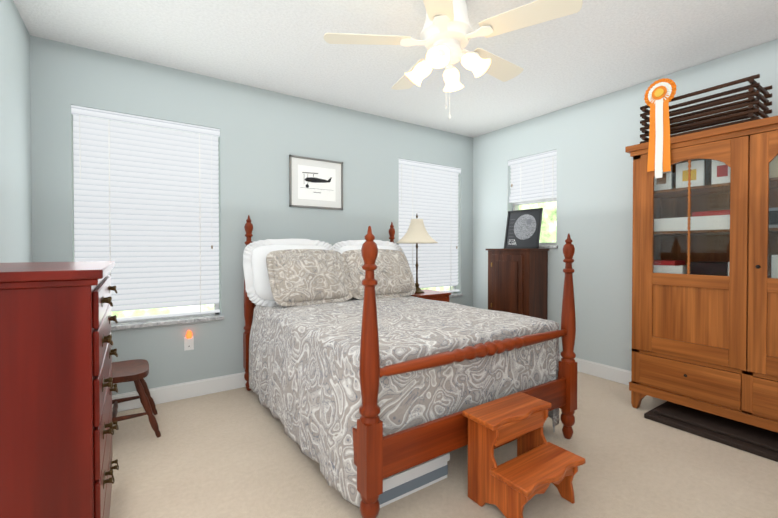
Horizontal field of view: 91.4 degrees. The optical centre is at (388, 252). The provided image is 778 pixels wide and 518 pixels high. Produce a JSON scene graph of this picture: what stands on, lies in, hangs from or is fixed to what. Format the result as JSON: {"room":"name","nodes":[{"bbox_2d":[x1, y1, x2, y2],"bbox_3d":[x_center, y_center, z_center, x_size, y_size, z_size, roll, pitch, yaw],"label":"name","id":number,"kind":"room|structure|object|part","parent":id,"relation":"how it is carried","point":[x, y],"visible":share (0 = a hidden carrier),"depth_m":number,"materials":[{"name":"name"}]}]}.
{"room":"bedroom","nodes":[
{"label":"bedroom","id":0,"kind":"room"},
{"bbox_2d":[0,0,31,262],"bbox_3d":[-1.427,-0.121,0.855,0.220,2.800,4.320,0,1,-34],"label":"wall","id":1,"kind":"structure","parent":0,"point":[15,180],"depth_m":2.33,"materials":[{"name":"grey paint"}]},
{"bbox_2d":[30,35,472,394],"bbox_3d":[-0.760,-0.159,4.046,4.900,2.800,0.220,0,1,-34],"label":"wall","id":2,"kind":"structure","parent":0,"point":[264,134],"depth_m":3.46,"materials":[{"name":"grey paint"}]},
{"bbox_2d":[71,105,219,323],"bbox_3d":[-1.983,-0.269,3.184,1.030,1.680,0.156,0,1,-34],"label":"window blind","id":3,"kind":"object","parent":2,"relation":"in","point":[154,211],"depth_m":3.14,"materials":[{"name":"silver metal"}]},
{"bbox_2d":[79,114,212,312],"bbox_3d":[-1.952,-0.256,3.120,0.916,1.575,0.020,0,1,-34],"label":"blind cords","id":4,"kind":"object","parent":3,"relation":"attached to","point":[109,194],"visible":0.9,"depth_m":2.98,"materials":[{"name":"white fabric"}]},
{"bbox_2d":[111,314,223,329],"bbox_3d":[-1.961,0.586,3.162,1.070,0.031,0.135,0,1,-34],"label":"window sill","id":5,"kind":"structure","parent":2,"relation":"attached to","point":[139,324],"depth_m":3.17,"materials":[{"name":"stone"}]},
{"bbox_2d":[112,372,246,411],"bbox_3d":[-0.694,1.173,3.964,4.460,0.137,0.016,0,1,-34],"label":"baseboard","id":6,"kind":"structure","parent":2,"relation":"attached to","point":[174,392],"depth_m":3.25,"materials":[{"name":"white"}]},
{"bbox_2d":[184,330,193,350],"bbox_3d":[-1.713,0.752,3.252,0.072,0.173,0.046,0,1,-34],"label":"electrical outlet","id":7,"kind":"object","parent":2,"relation":"attached to","point":[189,341],"visible":0.98,"depth_m":3.25,"materials":[{"name":"white plastic"}]},
{"bbox_2d":[289,155,342,209],"bbox_3d":[-0.739,-0.713,3.906,0.585,0.510,0.020,0,1,-34],"label":"picture","id":8,"kind":"object","parent":2,"relation":"attached to","point":[315,183],"visible":0.96,"depth_m":3.89,"materials":[{"name":"grey paper"}]},
{"bbox_2d":[399,158,460,292],"bbox_3d":[0.494,-0.289,4.859,1.030,1.680,0.156,0,1,-34],"label":"window blind","id":9,"kind":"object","parent":2,"relation":"in","point":[435,198],"depth_m":4.86,"materials":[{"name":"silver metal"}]},
{"bbox_2d":[401,164,456,274],"bbox_3d":[0.525,-0.276,4.795,0.916,1.575,0.020,0,1,-34],"label":"blind cords","id":10,"kind":"object","parent":9,"relation":"attached to","point":[412,207],"visible":0.73,"depth_m":4.64,"materials":[{"name":"white fabric"}]},
{"bbox_3d":[0.467,-0.289,4.898,1.030,1.680,0.060,0,1,-34],"label":"frame","id":11,"kind":"part","parent":9,"relation":"part of","materials":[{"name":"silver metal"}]},
{"bbox_2d":[449,293,462,296],"bbox_3d":[0.516,0.566,4.836,1.070,0.031,0.135,0,1,-34],"label":"window sill","id":12,"kind":"structure","parent":2,"relation":"attached to","point":[455,294],"depth_m":5.01,"materials":[{"name":"stone"}]},
{"bbox_2d":[13,0,777,137],"bbox_3d":[0.450,-1.597,2.239,4.900,0.120,4.540,0,1,-34],"label":"ceiling","id":13,"kind":"structure","parent":0,"point":[591,49],"depth_m":2.83,"materials":[{"name":"paint"}]},
{"bbox_2d":[324,0,582,118],"bbox_3d":[0.383,-1.186,2.399,1.429,0.705,1.456,0,1,-34],"label":"fan","id":14,"kind":"object","parent":13,"relation":"hanging from","point":[447,34],"visible":1,"depth_m":2.26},
{"bbox_2d":[109,371,777,517],"bbox_3d":[0.450,1.322,2.274,4.900,0.120,4.540,0,1,-34],"label":"floor","id":15,"kind":"structure","parent":0,"point":[235,453],"depth_m":2.19,"materials":[{"name":"carpet"}]},
{"bbox_2d":[0,261,118,517],"bbox_3d":[-1.408,0.661,1.523,0.509,1.220,0.998,0,1,-34],"label":"dresser","id":16,"kind":"object","parent":15,"relation":"on","point":[57,388],"visible":1,"depth_m":1.19,"materials":[{"name":"brown wood"}]},
{"bbox_2d":[111,359,160,437],"bbox_3d":[-1.916,0.780,2.612,0.566,0.963,0.453,0,1,-34],"label":"stool","id":17,"kind":"object","parent":15,"relation":"on","point":[136,371],"visible":0.25,"depth_m":2.58,"materials":[{"name":"brown wood"}]},
{"bbox_2d":[243,215,576,517],"bbox_3d":[-0.035,0.459,2.999,1.730,1.590,2.205,0,1,-34],"label":"bed","id":18,"kind":"object","parent":15,"relation":"on","point":[366,373],"visible":1,"depth_m":2.29,"materials":[{"name":"grey fabric"}]},
{"bbox_2d":[249,296,559,506],"bbox_3d":[-0.010,0.838,2.984,1.690,0.790,1.966,0,1,-34],"label":"quilt","id":19,"kind":"object","parent":18,"relation":"on","point":[304,357],"depth_m":2.22,"materials":[{"name":"grey fabric"}]},
{"bbox_2d":[378,452,449,507],"bbox_3d":[-0.020,1.192,2.227,0.490,0.139,0.570,0,1,-34],"label":"storage box","id":20,"kind":"object","parent":15,"relation":"on","point":[402,484],"visible":0.29,"depth_m":1.99,"materials":[{"name":"white plastic"}]},
{"bbox_2d":[411,289,450,301],"bbox_3d":[0.391,0.847,4.386,0.495,0.780,0.467,0,1,-34],"label":"nightstand","id":21,"kind":"object","parent":15,"relation":"on","point":[435,295],"visible":0.1,"depth_m":4.27,"materials":[{"name":"brown wood"}]},
{"bbox_2d":[396,214,437,292],"bbox_3d":[0.320,0.000,4.343,0.476,0.910,0.476,0,1,-34],"label":"lamp","id":22,"kind":"object","parent":21,"relation":"on","point":[416,233],"visible":0.96,"depth_m":4.25,"materials":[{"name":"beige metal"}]},
{"bbox_3d":[0.320,-0.247,4.340,0.476,0.276,0.476,0,1,-34],"label":"lamp shade","id":23,"kind":"part","parent":22,"relation":"part of","materials":[{"name":"beige fabric"}]},
{"bbox_2d":[486,249,548,319],"bbox_3d":[1.462,0.594,4.380,0.374,1.285,0.610,0,1,-34],"label":"cabinet","id":24,"kind":"object","parent":15,"relation":"on","point":[517,281],"visible":0.69,"depth_m":4.20,"materials":[{"name":"brown wood"}]},
{"bbox_2d":[504,208,542,248],"bbox_3d":[1.553,-0.275,4.408,0.100,0.456,0.460,0,1,-34],"label":"poster","id":25,"kind":"object","parent":24,"relation":"on","point":[523,228],"visible":1,"depth_m":4.39,"materials":[{"name":"black paper"}]},
{"bbox_2d":[462,392,584,517],"bbox_3d":[0.683,1.040,1.925,0.470,0.452,0.404,0,1,-34],"label":"step stool","id":26,"kind":"object","parent":15,"relation":"on","point":[538,464],"visible":1,"depth_m":1.89,"materials":[{"name":"brown wood"}]},
{"bbox_2d":[625,116,777,432],"bbox_3d":[2.550,0.203,2.619,0.540,2.110,1.480,0,1,-34],"label":"armoire","id":27,"kind":"object","parent":15,"relation":"on","point":[705,279],"visible":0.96,"depth_m":2.69,"materials":[{"name":"brown wood"}]},
{"bbox_2d":[640,74,772,177],"bbox_3d":[2.309,-0.937,2.811,0.408,0.745,0.690,0,1,-34],"label":"crate","id":28,"kind":"object","parent":27,"relation":"on","point":[659,95],"visible":0.96,"depth_m":2.82,"materials":[{"name":"brown wood"}]},
{"bbox_2d":[644,401,777,461],"bbox_3d":[2.484,1.228,2.586,0.580,0.059,1.100,0,1,-34],"label":"floor mat","id":29,"kind":"object","parent":15,"relation":"on","point":[758,441],"visible":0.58,"depth_m":2.61,"materials":[{"name":"black"}]},
{"bbox_2d":[473,39,777,370],"bbox_3d":[2.450,-0.152,3.476,0.220,2.800,4.320,0,1,-34],"label":"wall","id":30,"kind":"structure","parent":0,"point":[589,141],"depth_m":3.84,"materials":[{"name":"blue paint"}]},
{"bbox_2d":[508,150,556,244],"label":"window","id":31,"kind":"structure","parent":30,"relation":"in","point":[531,166],"depth_m":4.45,"materials":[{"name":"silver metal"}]},
{"bbox_2d":[520,167,520,199],"bbox_3d":[1.591,-0.858,4.579,0.002,0.446,0.008,0,1,-34],"label":"blind cord","id":32,"kind":"object","parent":31,"relation":"attached to","point":[520,167],"depth_m":4.58,"materials":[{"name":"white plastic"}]},
{"bbox_3d":[1.766,-0.615,4.518,0.060,1.060,0.660,0,1,-34],"label":"frame","id":33,"kind":"part","parent":31,"relation":"part of","materials":[{"name":"clear glass"}]},
{"bbox_2d":[543,159,543,196],"bbox_3d":[1.761,-0.855,4.327,0.002,0.446,0.008,0,1,-34],"label":"blind cord","id":34,"kind":"object","parent":31,"relation":"attached to","point":[543,182],"depth_m":4.32,"materials":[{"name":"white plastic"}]},
{"bbox_2d":[539,245,557,247],"bbox_3d":[1.694,-0.070,4.475,0.135,0.031,0.700,0,1,-34],"label":"window sill","id":35,"kind":"structure","parent":30,"relation":"attached to","point":[548,246],"depth_m":4.23,"materials":[{"name":"stone"}]},
{"bbox_2d":[559,353,630,384],"bbox_3d":[2.288,1.179,3.521,0.016,0.137,4.050,0,1,-34],"label":"baseboard","id":36,"kind":"structure","parent":30,"relation":"attached to","point":[607,372],"depth_m":3.75,"materials":[{"name":"white"}]},
{"label":"outside","id":37,"kind":"structure","parent":0,"visible":0},
{"bbox_2d":[111,298,213,317],"bbox_3d":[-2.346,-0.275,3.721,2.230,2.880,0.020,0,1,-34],"label":"window","id":38,"kind":"structure","parent":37,"point":[141,312],"depth_m":3.77,"materials":[{"name":"glass"}]},
{"bbox_2d":[420,286,449,290],"bbox_3d":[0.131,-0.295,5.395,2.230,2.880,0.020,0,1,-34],"label":"window","id":39,"kind":"structure","parent":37,"point":[441,288],"depth_m":5.82,"materials":[{"name":"glass"}]}
]}

